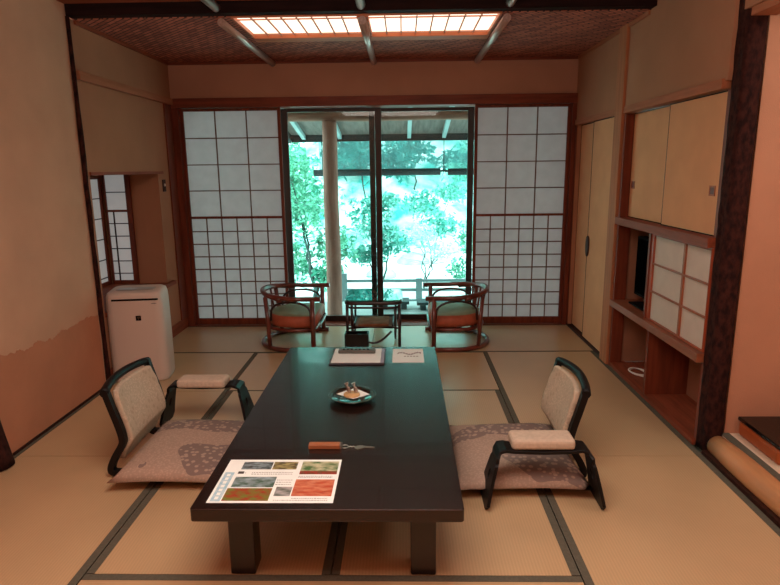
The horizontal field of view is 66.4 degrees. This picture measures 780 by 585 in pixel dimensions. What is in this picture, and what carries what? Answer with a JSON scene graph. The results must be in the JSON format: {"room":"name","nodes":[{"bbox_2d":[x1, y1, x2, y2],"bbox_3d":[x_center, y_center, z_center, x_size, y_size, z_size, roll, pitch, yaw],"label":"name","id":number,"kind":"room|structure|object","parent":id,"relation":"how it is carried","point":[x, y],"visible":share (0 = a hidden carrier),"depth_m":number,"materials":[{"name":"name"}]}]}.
{"room":"japanese tatami room","nodes":[
{"label":"japanese tatami room","id":0,"kind":"room"},
{"bbox_2d":[0,0,180,381],"bbox_3d":[-2.034,-0.244,2.118,0.140,2.500,6.760,0,12,1],"label":"wall","id":1,"kind":"structure","parent":0,"point":[47,279],"depth_m":3.50,"materials":[{"name":"beige paint"}]},
{"bbox_2d":[0,420,14,471],"bbox_3d":[-1.951,-0.298,2.697,0.160,2.382,0.160,0,12,1],"label":"trim","id":2,"kind":"structure","parent":1,"relation":"attached to","point":[7,460],"depth_m":2.91,"materials":[{"name":"brown wood"}]},
{"bbox_2d":[0,315,104,453],"bbox_3d":[-1.968,0.878,1.532,0.004,0.530,4.958,0,12,1],"label":"wainscoting","id":3,"kind":"structure","parent":1,"relation":"attached to","point":[40,384],"depth_m":3.36,"materials":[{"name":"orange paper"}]},
{"bbox_2d":[13,389,100,455],"bbox_3d":[-1.919,0.729,3.534,0.012,0.013,0.980,0,12,1],"label":"baseboard","id":4,"kind":"structure","parent":1,"relation":"attached to","point":[97,392],"depth_m":3.41,"materials":[{"name":"brown wood"}]},
{"bbox_2d":[65,16,110,379],"bbox_3d":[-1.916,-0.510,3.802,0.036,2.331,0.038,0,12,1],"label":"trim","id":5,"kind":"structure","parent":1,"relation":"attached to","point":[67,19],"depth_m":3.77,"materials":[{"name":"brown wood"}]},
{"bbox_2d":[73,20,167,64],"bbox_3d":[-1.914,-1.804,4.370,0.015,0.024,1.470,0,12,1],"label":"trim","id":6,"kind":"structure","parent":1,"relation":"attached to","point":[77,23],"depth_m":4.18,"materials":[{"name":"brown wood"}]},
{"bbox_2d":[76,71,172,104],"bbox_3d":[-1.975,-1.493,4.421,0.170,0.054,1.540,0,12,1],"label":"trim","id":7,"kind":"structure","parent":1,"relation":"attached to","point":[81,76],"depth_m":4.19,"materials":[{"name":"brown wood"}]},
{"bbox_2d":[89,171,176,316],"bbox_3d":[-1.938,-0.425,4.510,0.125,0.958,1.200,0,12,1],"label":"trim","id":8,"kind":"structure","parent":1,"relation":"in","point":[173,282],"depth_m":4.43,"materials":[{"name":"brown wood"}]},
{"bbox_2d":[110,317,188,374],"bbox_3d":[-1.944,0.422,4.804,0.108,0.099,1.510,0,12,1],"label":"baseboard","id":9,"kind":"structure","parent":1,"relation":"attached to","point":[181,325],"depth_m":5.33,"materials":[{"name":"brown wood"}]},
{"bbox_2d":[162,179,165,191],"bbox_3d":[-1.894,-0.899,5.013,0.016,0.100,0.060,0,12,1],"label":"light switch","id":10,"kind":"object","parent":1,"relation":"attached to","point":[164,180],"visible":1,"depth_m":5.01,"materials":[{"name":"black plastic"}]},
{"bbox_2d":[163,103,195,325],"bbox_3d":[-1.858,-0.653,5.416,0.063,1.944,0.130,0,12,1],"label":"trim","id":11,"kind":"structure","parent":1,"relation":"attached to","point":[175,112],"depth_m":5.35,"materials":[{"name":"brown wood"}]},
{"bbox_2d":[90,175,139,283],"bbox_3d":[-2.242,-0.413,4.463,0.380,1.020,1.150,0,12,1],"label":"window frame","id":12,"kind":"structure","parent":0,"point":[91,176],"depth_m":5.00,"materials":[{"name":"brown paint"}]},
{"bbox_2d":[90,177,111,287],"bbox_3d":[-2.386,-0.449,4.691,0.020,0.889,0.605,0,12,1],"label":"screen","id":13,"kind":"object","parent":12,"relation":"attached to","point":[96,186],"visible":0.34,"depth_m":4.92,"materials":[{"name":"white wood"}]},
{"bbox_2d":[102,283,154,306],"bbox_3d":[-2.203,0.045,4.557,0.411,0.024,1.089,0,12,1],"label":"windowsill","id":14,"kind":"structure","parent":12,"relation":"in","point":[106,289],"depth_m":4.92,"materials":[{"name":"brown wood"}]},
{"bbox_2d":[130,174,150,282],"bbox_3d":[-2.088,-0.526,4.999,0.095,0.920,0.014,0,12,1],"label":"wall","id":15,"kind":"structure","parent":0,"point":[135,180],"depth_m":4.99,"materials":[{"name":"brown paint"}]},
{"bbox_2d":[102,175,139,283],"bbox_3d":[-2.247,-0.524,4.985,0.218,0.913,0.020,0,12,1],"label":"screen","id":16,"kind":"object","parent":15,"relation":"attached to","point":[116,188],"visible":0.86,"depth_m":4.98,"materials":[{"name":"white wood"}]},
{"bbox_2d":[57,0,247,3],"bbox_3d":[0.264,-1.218,0.957,4.900,0.030,5.180,0,12,1],"label":"ceiling","id":17,"kind":"structure","parent":0,"point":[61,1],"depth_m":3.51,"materials":[{"name":"brown wood"}]},
{"bbox_2d":[69,9,651,61],"bbox_3d":[-0.137,-1.858,4.397,3.950,0.030,1.640,0,12,1],"label":"ceiling","id":18,"kind":"structure","parent":0,"point":[558,32],"depth_m":4.36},
{"bbox_2d":[230,11,502,42],"bbox_3d":[-0.140,-1.765,3.933,1.645,0.062,0.688,0,12,1],"label":"ceiling light","id":19,"kind":"object","parent":18,"relation":"attached to","point":[442,25],"visible":0.88,"depth_m":3.96,"materials":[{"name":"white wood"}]},
{"bbox_2d":[237,16,360,33],"bbox_3d":[-0.574,-1.754,3.885,0.749,0.016,0.543,0,12,1],"label":"diffuser","id":20,"kind":"object","parent":19,"relation":"attached to","point":[250,24],"depth_m":3.88,"materials":[{"name":"paper"}]},
{"bbox_2d":[369,14,496,31],"bbox_3d":[0.270,-1.759,3.865,0.794,0.016,0.543,0,12,1],"label":"diffuser","id":21,"kind":"object","parent":19,"relation":"attached to","point":[377,22],"depth_m":3.87,"materials":[{"name":"paper"}]},
{"bbox_2d":[474,0,516,63],"bbox_3d":[0.668,-1.322,1.825,0.054,0.114,6.540,0,12,1],"label":"trim","id":22,"kind":"structure","parent":18,"relation":"attached to","point":[506,18],"depth_m":3.95,"materials":[{"name":"brown wood"}]},
{"bbox_2d":[168,59,578,98],"bbox_3d":[-0.054,-0.917,5.368,3.920,2.450,0.160,0,12,1],"label":"wall","id":23,"kind":"structure","parent":0,"point":[560,75],"depth_m":5.10,"materials":[{"name":"paint"}]},
{"bbox_2d":[179,108,288,324],"bbox_3d":[-1.386,-0.655,5.400,0.879,1.942,0.028,0,12,1],"label":"screen","id":24,"kind":"object","parent":23,"relation":"attached to","point":[233,157],"visible":0.91,"depth_m":5.38,"materials":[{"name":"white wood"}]},
{"bbox_2d":[200,0,275,66],"bbox_3d":[-1.066,-1.310,1.865,0.054,0.114,6.540,0,12,1],"label":"trim","id":25,"kind":"structure","parent":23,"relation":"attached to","point":[213,5],"depth_m":3.91,"materials":[{"name":"brown wood"}]},
{"bbox_2d":[313,142,322,175],"bbox_3d":[-0.874,-1.627,7.281,0.121,0.391,0.084,0,12,1],"label":"blind","id":26,"kind":"object","parent":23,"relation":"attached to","point":[319,172],"depth_m":7.28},
{"bbox_2d":[337,141,368,153],"bbox_3d":[-0.446,-1.761,7.244,0.378,0.140,0.084,0,12,1],"label":"blind","id":27,"kind":"object","parent":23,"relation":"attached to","point":[345,146],"depth_m":7.24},
{"bbox_2d":[338,154,369,175],"bbox_3d":[-0.437,-1.555,7.287,0.383,0.249,0.084,0,12,1],"label":"blind","id":28,"kind":"object","parent":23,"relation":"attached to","point":[365,159],"depth_m":7.27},
{"bbox_2d":[355,0,376,64],"bbox_3d":[-0.207,-1.316,1.845,0.054,0.114,6.540,0,12,1],"label":"trim","id":29,"kind":"structure","parent":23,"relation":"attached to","point":[360,4],"depth_m":3.88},
{"bbox_2d":[168,56,577,64],"bbox_3d":[-0.158,-1.967,5.062,3.498,0.024,0.014,0,12,1],"label":"trim","id":30,"kind":"structure","parent":23,"relation":"attached to","point":[538,57],"depth_m":5.05,"materials":[{"name":"brown wood"}]},
{"bbox_2d":[171,93,577,108],"bbox_3d":[-0.153,-1.659,5.188,3.498,0.080,0.175,0,12,1],"label":"trim","id":31,"kind":"structure","parent":23,"relation":"attached to","point":[535,98],"depth_m":5.11,"materials":[{"name":"brown wood"}]},
{"bbox_2d":[280,107,474,320],"bbox_3d":[-0.102,-0.690,5.501,1.725,1.942,0.081,0,12,1],"label":"window frame","id":32,"kind":"structure","parent":23,"relation":"in","point":[284,112],"depth_m":5.44,"materials":[{"name":"brown metal"}]},
{"bbox_2d":[195,319,565,325],"bbox_3d":[-0.130,0.301,5.645,3.498,0.054,0.258,0,12,1],"label":"trim","id":33,"kind":"structure","parent":23,"relation":"attached to","point":[403,321],"depth_m":5.55,"materials":[{"name":"brown wood"}]},
{"bbox_2d":[288,106,474,142],"bbox_3d":[0.730,-1.903,6.265,4.000,0.520,1.970,0,12,1],"label":"porch roof","id":34,"kind":"structure","parent":23,"relation":"attached to","point":[408,130],"depth_m":7.03,"materials":[{"name":"grey wood"}]},
{"bbox_2d":[382,140,466,160],"bbox_3d":[0.415,-1.723,7.234,1.012,0.229,0.084,0,12,1],"label":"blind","id":35,"kind":"object","parent":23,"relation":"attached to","point":[428,145],"depth_m":7.23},
{"bbox_2d":[382,150,466,175],"bbox_3d":[0.418,-1.575,7.264,1.020,0.286,0.084,0,12,1],"label":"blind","id":36,"kind":"object","parent":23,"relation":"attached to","point":[421,167],"depth_m":7.25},
{"bbox_2d":[471,104,571,322],"bbox_3d":[1.159,-0.672,5.342,0.826,1.942,0.028,0,12,1],"label":"screen","id":37,"kind":"object","parent":23,"relation":"attached to","point":[520,186],"visible":0.94,"depth_m":5.33,"materials":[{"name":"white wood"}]},
{"bbox_2d":[0,325,779,584],"bbox_3d":[0.158,1.030,2.234,4.800,0.091,6.760,0,12,1],"label":"floor","id":38,"kind":"structure","parent":0,"point":[670,516],"depth_m":2.50,"materials":[{"name":"wicker"}]},
{"bbox_2d":[99,357,165,475],"bbox_3d":[-1.084,0.602,3.009,0.553,0.454,0.499,0,12,1],"label":"chair","id":39,"kind":"object","parent":38,"relation":"on","point":[139,398],"visible":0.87,"depth_m":2.93,"materials":[{"name":"beige fabric"}]},
{"bbox_2d":[107,419,243,482],"bbox_3d":[-0.962,0.774,2.986,0.600,0.090,0.670,0,12,1],"label":"floor cushion","id":40,"kind":"object","parent":39,"relation":"on","point":[181,450],"visible":0.76,"depth_m":2.85,"materials":[{"name":"fabric"}]},
{"bbox_2d":[106,284,174,382],"bbox_3d":[-1.736,0.279,4.160,0.380,0.638,0.252,-2,12,-7],"label":"air purifier","id":41,"kind":"object","parent":38,"relation":"on","point":[138,316],"visible":0.94,"depth_m":4.05,"materials":[{"name":"white plastic"}]},
{"bbox_2d":[159,374,253,426],"bbox_3d":[-1.044,0.606,3.408,0.504,0.287,0.199,0,12,1],"label":"armrest","id":42,"kind":"object","parent":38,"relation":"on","point":[187,381],"visible":0.94,"depth_m":3.34,"materials":[{"name":"beige fabric"}]},
{"bbox_2d":[260,283,329,352],"bbox_3d":[-0.807,0.179,4.989,0.544,0.472,0.677,0,12,1],"label":"rattan armchair","id":43,"kind":"object","parent":38,"relation":"on","point":[295,316],"visible":0.99,"depth_m":4.77,"materials":[{"name":"orange fabric"}]},
{"bbox_2d":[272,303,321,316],"bbox_3d":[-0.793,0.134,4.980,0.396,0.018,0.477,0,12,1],"label":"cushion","id":44,"kind":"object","parent":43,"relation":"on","point":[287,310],"depth_m":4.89,"materials":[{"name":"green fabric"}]},
{"bbox_2d":[270,303,324,327],"bbox_3d":[-0.795,0.188,4.991,0.440,0.098,0.530,0,12,1],"label":"seat cushion","id":45,"kind":"object","parent":43,"relation":"on","point":[287,315],"depth_m":4.80,"materials":[{"name":"orange fabric"}]},
{"bbox_2d":[190,347,463,573],"bbox_3d":[-0.188,0.686,2.872,0.904,0.328,1.815,0,12,1],"label":"table","id":46,"kind":"object","parent":38,"relation":"on","point":[410,474],"visible":0.92,"depth_m":2.37,"materials":[{"name":"brown paint"}]},
{"bbox_2d":[206,460,341,502],"bbox_3d":[-0.401,0.672,2.140,0.427,0.001,0.302,0,12,1],"label":"brochure","id":47,"kind":"object","parent":46,"relation":"on","point":[242,481],"visible":1,"depth_m":2.12,"materials":[{"name":"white paper"}]},
{"bbox_2d":[308,442,374,449],"bbox_3d":[-0.192,0.611,2.380,0.264,0.018,0.034,0,12,1],"label":"key","id":48,"kind":"object","parent":46,"relation":"on","point":[312,445],"visible":1,"depth_m":2.37,"materials":[{"name":"brown wood"}]},
{"bbox_2d":[328,386,375,404],"bbox_3d":[-0.181,0.502,2.877,0.232,0.028,0.232,0,12,1],"label":"glass dish","id":49,"kind":"object","parent":46,"relation":"on","point":[333,395],"visible":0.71,"depth_m":2.88,"materials":[{"name":"glass"}]},
{"bbox_2d":[338,389,368,398],"bbox_3d":[-0.178,0.492,2.877,0.124,0.012,0.105,10,16,42],"label":"folded paper","id":50,"kind":"object","parent":49,"relation":"in","point":[362,393],"visible":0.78,"depth_m":2.89,"materials":[{"name":"white paper"}]},
{"bbox_2d":[344,391,359,398],"bbox_3d":[-0.184,0.490,2.862,0.078,0.012,0.078,0,12,1],"label":"round wafer","id":51,"kind":"object","parent":50,"relation":"on","point":[352,394],"visible":0.98,"depth_m":2.85,"materials":[{"name":"food"}]},
{"bbox_2d":[344,382,350,392],"bbox_3d":[-0.204,0.456,2.865,0.031,0.053,0.020,4,13,22],"label":"wrapped candy","id":52,"kind":"object","parent":51,"relation":"on","point":[346,383],"visible":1,"depth_m":2.86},
{"bbox_2d":[351,382,357,392],"bbox_3d":[-0.171,0.456,2.864,0.032,0.053,0.020,4,13,22],"label":"wrapped candy","id":53,"kind":"object","parent":51,"relation":"on","point":[353,383],"visible":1,"depth_m":2.86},
{"bbox_2d":[329,348,385,364],"bbox_3d":[-0.187,0.376,3.524,0.316,0.012,0.293,0,12,1],"label":"folder","id":54,"kind":"object","parent":46,"relation":"on","point":[377,358],"visible":0.94,"depth_m":3.46,"materials":[{"name":"paper"}]},
{"bbox_2d":[338,348,375,353],"bbox_3d":[-0.198,0.349,3.571,0.222,0.022,0.050,0,12,1],"label":"remote control","id":55,"kind":"object","parent":54,"relation":"on","point":[348,350],"visible":1,"depth_m":3.55,"materials":[{"name":"plastic"}]},
{"bbox_2d":[392,349,423,362],"bbox_3d":[0.107,0.374,3.543,0.184,0.001,0.264,0,12,1],"label":"map sheet","id":56,"kind":"object","parent":46,"relation":"on","point":[399,355],"visible":1,"depth_m":3.53,"materials":[{"name":"white paper"}]},
{"bbox_2d":[344,331,368,346],"bbox_3d":[-0.262,0.390,4.740,0.188,0.148,0.110,0,12,1],"label":"storage box","id":57,"kind":"object","parent":38,"relation":"on","point":[352,338],"visible":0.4,"depth_m":4.68,"materials":[{"name":"black paint"}]},
{"bbox_2d":[344,289,402,346],"bbox_3d":[-0.129,0.207,5.021,0.473,0.390,0.473,0,12,1],"label":"side table","id":58,"kind":"object","parent":38,"relation":"on","point":[355,297],"visible":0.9,"depth_m":4.85,"materials":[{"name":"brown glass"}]},
{"bbox_2d":[358,316,388,325],"bbox_3d":[-0.134,0.238,5.018,0.250,0.011,0.280,0,12,1],"label":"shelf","id":59,"kind":"object","parent":58,"relation":"on","point":[364,320],"visible":1,"depth_m":4.98,"materials":[{"name":"brown wood"}]},
{"bbox_2d":[355,317,391,326],"bbox_3d":[-0.134,0.250,5.020,0.300,0.010,0.320,0,12,1],"label":"shelf","id":60,"kind":"object","parent":58,"relation":"attached to","point":[356,318],"depth_m":4.95,"materials":[{"name":"brown wood"}]},
{"bbox_2d":[423,282,488,351],"bbox_3d":[0.556,0.170,4.958,0.544,0.472,0.677,0,12,1],"label":"rattan armchair","id":61,"kind":"object","parent":38,"relation":"on","point":[453,315],"visible":0.99,"depth_m":4.73,"materials":[{"name":"orange fabric"}]},
{"bbox_2d":[428,303,478,326],"bbox_3d":[0.544,0.179,4.960,0.440,0.098,0.530,0,12,1],"label":"seat cushion","id":62,"kind":"object","parent":61,"relation":"on","point":[451,314],"depth_m":4.75,"materials":[{"name":"orange fabric"}]},
{"bbox_2d":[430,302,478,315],"bbox_3d":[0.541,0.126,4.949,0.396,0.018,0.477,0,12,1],"label":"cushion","id":63,"kind":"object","parent":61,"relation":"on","point":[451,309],"depth_m":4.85,"materials":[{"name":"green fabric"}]},
{"bbox_2d":[480,430,605,508],"bbox_3d":[0.653,0.762,2.564,0.504,0.287,0.199,0,12,1],"label":"armrest","id":64,"kind":"object","parent":38,"relation":"on","point":[530,442],"visible":1,"depth_m":2.53,"materials":[{"name":"beige fabric"}]},
{"bbox_2d":[541,357,590,476],"bbox_3d":[0.663,0.596,2.945,0.553,0.454,0.499,0,12,1],"label":"chair","id":65,"kind":"object","parent":38,"relation":"on","point":[561,403],"visible":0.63,"depth_m":2.86,"materials":[{"name":"beige fabric"}]},
{"bbox_2d":[449,423,593,489],"bbox_3d":[0.586,0.776,2.897,0.600,0.090,0.670,0,12,1],"label":"floor cushion","id":66,"kind":"object","parent":65,"relation":"on","point":[472,444],"visible":0.78,"depth_m":2.72,"materials":[{"name":"fabric"}]},
{"bbox_2d":[608,89,730,444],"bbox_3d":[1.700,-0.204,3.543,0.300,1.760,1.290,0,12,1],"label":"tall cabinet","id":67,"kind":"object","parent":38,"relation":"on","point":[673,155],"visible":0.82,"depth_m":3.47,"materials":[{"name":"brown wood"}]},
{"bbox_2d":[628,367,643,376],"bbox_3d":[1.721,0.555,4.026,0.124,0.017,0.300,-5,12,-19],"label":"cable","id":68,"kind":"object","parent":67,"relation":"on","point":[630,368],"visible":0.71,"depth_m":4.08,"materials":[{"name":"white plastic"}]},
{"bbox_2d":[628,236,648,310],"bbox_3d":[1.728,-0.118,3.892,0.180,0.462,0.400,0,12,1],"label":"television","id":69,"kind":"object","parent":67,"relation":"on","point":[643,241],"visible":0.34,"depth_m":3.99,"materials":[{"name":"plastic"}]},
{"bbox_2d":[609,299,703,362],"bbox_3d":[1.694,0.199,3.627,0.280,0.047,1.290,0,12,1],"label":"shelf","id":70,"kind":"object","parent":67,"relation":"attached to","point":[693,351],"depth_m":3.46,"materials":[{"name":"brown wood"}]},
{"bbox_2d":[615,217,715,247],"bbox_3d":[1.688,-0.371,3.509,0.280,0.050,1.290,0,12,1],"label":"shelf","id":71,"kind":"object","parent":67,"relation":"attached to","point":[698,238],"depth_m":3.32,"materials":[{"name":"brown wood"}]},
{"bbox_2d":[568,0,765,323],"bbox_3d":[1.786,-0.248,2.056,0.500,2.450,6.800,0,12,1],"label":"wall","id":72,"kind":"structure","parent":0,"point":[681,44],"depth_m":3.41,"materials":[{"name":"brown paint"}]},
{"bbox_2d":[64,0,657,18],"bbox_3d":[-0.169,-1.714,3.550,3.538,0.086,0.080,0,12,1],"label":"ceiling beam","id":73,"kind":"structure","parent":72,"relation":"attached to","point":[250,7],"depth_m":3.52,"materials":[{"name":"brown wood"}]},
{"bbox_2d":[561,103,577,323],"bbox_3d":[1.589,-0.675,5.337,0.034,1.944,0.130,0,12,1],"label":"trim","id":74,"kind":"structure","parent":72,"relation":"attached to","point":[574,105],"depth_m":5.27,"materials":[{"name":"brown wood"}]},
{"bbox_2d":[571,122,593,332],"bbox_3d":[1.647,-0.527,5.039,0.023,1.744,0.428,0,12,1],"label":"door","id":75,"kind":"structure","parent":72,"relation":"in","point":[587,129],"depth_m":5.09,"materials":[{"name":"beige paper"}]},
{"bbox_2d":[566,323,598,355],"bbox_3d":[1.636,0.410,4.991,0.061,0.068,0.988,0,12,1],"label":"trim","id":76,"kind":"structure","parent":72,"relation":"attached to","point":[575,330],"depth_m":5.08,"materials":[{"name":"brown wood"}]},
{"bbox_2d":[575,109,614,124],"bbox_3d":[1.631,-1.358,4.635,0.112,0.045,1.005,0,12,1],"label":"trim","id":77,"kind":"structure","parent":72,"relation":"attached to","point":[589,119],"depth_m":4.59,"materials":[{"name":"brown wood"}]},
{"bbox_2d":[582,116,613,351],"bbox_3d":[1.607,-0.434,4.593,0.033,1.744,0.546,0,12,1],"label":"door","id":78,"kind":"structure","parent":72,"relation":"in","point":[595,244],"depth_m":4.61,"materials":[{"name":"beige paper"}]},
{"bbox_2d":[578,10,650,58],"bbox_3d":[1.570,-1.826,4.291,0.011,0.024,1.470,0,12,1],"label":"trim","id":79,"kind":"structure","parent":72,"relation":"attached to","point":[647,13],"depth_m":4.19,"materials":[{"name":"brown wood"}]},
{"bbox_2d":[599,23,634,363],"bbox_3d":[1.633,-0.631,4.194,0.138,2.329,0.145,0,12,1],"label":"trim","id":80,"kind":"structure","parent":72,"relation":"attached to","point":[624,36],"depth_m":4.15,"materials":[{"name":"brown wood"}]},
{"bbox_2d":[623,79,731,112],"bbox_3d":[1.604,-1.095,3.372,0.112,0.045,1.255,0,12,1],"label":"trim","id":81,"kind":"structure","parent":72,"relation":"attached to","point":[720,85],"depth_m":3.19,"materials":[{"name":"brown wood"}]},
{"bbox_2d":[695,0,768,449],"bbox_3d":[1.619,-0.368,2.812,0.106,2.379,0.101,0,12,1],"label":"wooden pillar","id":82,"kind":"structure","parent":72,"relation":"attached to","point":[752,30],"depth_m":2.79,"materials":[{"name":"brown wood"}]},
{"bbox_2d":[701,450,779,527],"bbox_3d":[1.535,1.218,0.987,0.028,0.020,4.100,0,12,1],"label":"trim","id":83,"kind":"structure","parent":72,"relation":"attached to","point":[768,512],"depth_m":2.63,"materials":[{"name":"brown wood"}]},
{"bbox_2d":[707,436,779,516],"bbox_3d":[1.598,1.162,1.079,0.122,0.122,3.900,0,12,1],"label":"trim","id":84,"kind":"structure","parent":72,"relation":"attached to","point":[751,474],"depth_m":2.65,"materials":[{"name":"brown wood"}]},
{"bbox_2d":[722,433,779,480],"bbox_3d":[1.650,1.134,0.991,0.044,0.002,4.147,0,12,1],"label":"trim","id":85,"kind":"structure","parent":72,"relation":"attached to","point":[733,440],"depth_m":2.79,"materials":[{"name":"fabric"}]},
{"bbox_2d":[751,0,779,15],"bbox_3d":[1.573,-0.796,0.567,0.110,0.034,4.100,0,12,1],"label":"trim","id":86,"kind":"structure","parent":72,"relation":"attached to","point":[768,7],"depth_m":2.50,"materials":[{"name":"brown wood"}]},
{"bbox_2d":[722,433,779,473],"bbox_3d":[2.131,1.176,0.990,1.000,0.088,4.148,0,12,1],"label":"floor","id":87,"kind":"structure","parent":0,"point":[761,455],"depth_m":2.83,"materials":[{"name":"beige wood"}]},
{"bbox_2d":[738,416,779,464],"bbox_3d":[1.922,0.700,2.830,0.361,0.099,0.341,0,12,1],"label":"box","id":88,"kind":"object","parent":87,"relation":"on","point":[763,432],"visible":1,"depth_m":2.85,"materials":[{"name":"brown wood"}]},
{"bbox_2d":[723,14,779,432],"bbox_3d":[2.182,-0.411,2.815,1.000,2.450,0.070,0,12,1],"label":"wall","id":89,"kind":"structure","parent":0,"point":[753,389],"depth_m":2.86,"materials":[{"name":"orange paint"}]},
{"label":"outside","id":90,"kind":"structure","parent":0,"visible":0},
{"bbox_2d":[300,301,427,314],"bbox_3d":[0.145,0.231,6.298,6.400,0.060,1.000,0,12,1],"label":"deck","id":91,"kind":"object","parent":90,"point":[412,307],"visible":0.07,"depth_m":6.38,"materials":[{"name":"grey wood"}]},
{"bbox_2d":[384,297,408,308],"bbox_3d":[0.048,0.121,6.461,0.320,0.089,0.220,0,12,1],"label":"garden stool","id":92,"kind":"object","parent":91,"relation":"on","point":[405,302],"visible":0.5,"depth_m":6.38,"materials":[{"name":"grey stone"}]},
{"bbox_2d":[416,298,446,309],"bbox_3d":[0.477,0.129,6.402,0.380,0.089,0.220,0,12,1],"label":"garden stool","id":93,"kind":"object","parent":91,"relation":"on","point":[420,301],"visible":0.5,"depth_m":6.33,"materials":[{"name":"grey stone"}]},
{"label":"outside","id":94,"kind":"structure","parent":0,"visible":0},
{"bbox_2d":[294,251,471,301],"bbox_3d":[0.394,-1.719,17.820,24.000,0.060,24.400,0,12,1],"label":"ground","id":95,"kind":"structure","parent":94,"point":[402,271],"depth_m":11.07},
{"bbox_2d":[295,265,325,282],"bbox_3d":[-1.460,-0.369,10.682,0.745,0.244,0.745,0,12,1],"label":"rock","id":96,"kind":"object","parent":95,"relation":"on","point":[300,276],"visible":0.08,"depth_m":10.38,"materials":[{"name":"white stone"}]},
{"bbox_2d":[289,142,351,234],"bbox_3d":[-2.049,-2.080,11.345,2.566,3.342,2.262,0,12,1],"label":"tree","id":97,"kind":"object","parent":95,"relation":"on","point":[291,145],"visible":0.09,"depth_m":11.57,"materials":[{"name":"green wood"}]},
{"bbox_2d":[289,146,360,296],"bbox_3d":[-1.146,-0.921,8.434,1.433,2.268,1.108,0,12,1],"label":"maple tree","id":98,"kind":"object","parent":95,"relation":"on","point":[296,179],"visible":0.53,"depth_m":8.35,"materials":[{"name":"green plant"}]},
{"bbox_2d":[322,121,342,314],"bbox_3d":[-0.578,-0.495,6.019,0.162,2.371,0.160,0,12,1],"label":"porch post","id":99,"kind":"object","parent":95,"relation":"on","point":[329,128],"visible":0.8,"depth_m":5.91,"materials":[{"name":"beige wood"}]},
{"bbox_2d":[288,110,474,121],"bbox_3d":[0.620,-1.710,5.740,4.001,0.099,0.094,0,12,1],"label":"beam","id":100,"kind":"structure","parent":99,"relation":"on","point":[407,115],"depth_m":5.72,"materials":[{"name":"wood"}]},
{"bbox_2d":[313,141,414,237],"bbox_3d":[-0.529,-2.273,12.532,2.187,3.210,1.753,0,12,1],"label":"tree","id":101,"kind":"object","parent":95,"relation":"on","point":[359,152],"visible":0.17,"depth_m":12.25,"materials":[{"name":"teal plant"}]},
{"bbox_2d":[344,191,411,278],"bbox_3d":[-0.250,-0.705,8.927,1.147,1.616,0.958,3,12,18],"label":"maple tree","id":102,"kind":"object","parent":95,"relation":"on","point":[387,202],"visible":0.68,"depth_m":8.84,"materials":[{"name":"teal plant"}]},
{"bbox_2d":[366,266,395,278],"bbox_3d":[-0.158,-0.374,10.755,0.551,0.196,0.551,0,12,1],"label":"rock","id":103,"kind":"object","parent":95,"relation":"on","point":[390,274],"visible":0.44,"depth_m":10.61,"materials":[{"name":"white stone"}]},
{"bbox_2d":[342,273,471,301],"bbox_3d":[0.972,0.035,7.736,3.210,0.600,0.050,0,12,1],"label":"railing","id":104,"kind":"object","parent":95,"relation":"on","point":[418,289],"visible":0.19,"depth_m":7.72,"materials":[{"name":"grey wood"}]},
{"bbox_2d":[397,252,429,265],"bbox_3d":[0.475,-0.721,12.304,0.682,0.230,0.682,0,12,1],"label":"rock","id":105,"kind":"object","parent":95,"relation":"on","point":[412,256],"visible":0.88,"depth_m":12.09,"materials":[{"name":"white stone"}]},
{"bbox_2d":[387,218,458,287],"bbox_3d":[0.578,-0.634,9.661,1.356,1.147,0.904,0,12,1],"label":"shrub","id":106,"kind":"object","parent":95,"relation":"on","point":[442,251],"visible":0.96,"depth_m":9.68,"materials":[{"name":"green plant"}]},
{"bbox_2d":[401,179,466,267],"bbox_3d":[0.918,-1.320,11.572,1.448,1.707,1.060,0,12,1],"label":"tree","id":107,"kind":"object","parent":95,"relation":"on","point":[455,193],"visible":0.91,"depth_m":11.40,"materials":[{"name":"teal plant"}]},
{"bbox_2d":[437,224,472,278],"bbox_3d":[1.227,-0.483,8.945,0.995,1.124,0.884,10,16,41],"label":"shrub","id":108,"kind":"object","parent":95,"relation":"on","point":[456,269],"visible":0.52,"depth_m":9.04,"materials":[{"name":"teal plant"}]},
{"bbox_2d":[439,142,473,182],"bbox_3d":[2.087,-2.418,12.705,2.209,3.362,1.699,0,12,1],"label":"tree","id":109,"kind":"object","parent":95,"relation":"on","point":[464,146],"visible":0.07,"depth_m":12.58,"materials":[{"name":"teal plant"}]},
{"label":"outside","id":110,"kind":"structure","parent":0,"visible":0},
{"bbox_2d":[289,141,473,253],"bbox_3d":[0.381,-7.438,18.877,28.000,10.994,13.000,0,12,1],"label":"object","id":111,"kind":"structure","parent":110,"point":[400,218],"depth_m":14.81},
{"bbox_2d":[311,141,466,189],"bbox_3d":[0.317,-3.274,15.237,4.720,1.851,1.914,0,12,1],"label":"tree","id":112,"kind":"object","parent":111,"relation":"on","point":[392,145],"visible":0.12,"depth_m":15.02,"materials":[{"name":"teal plant"}]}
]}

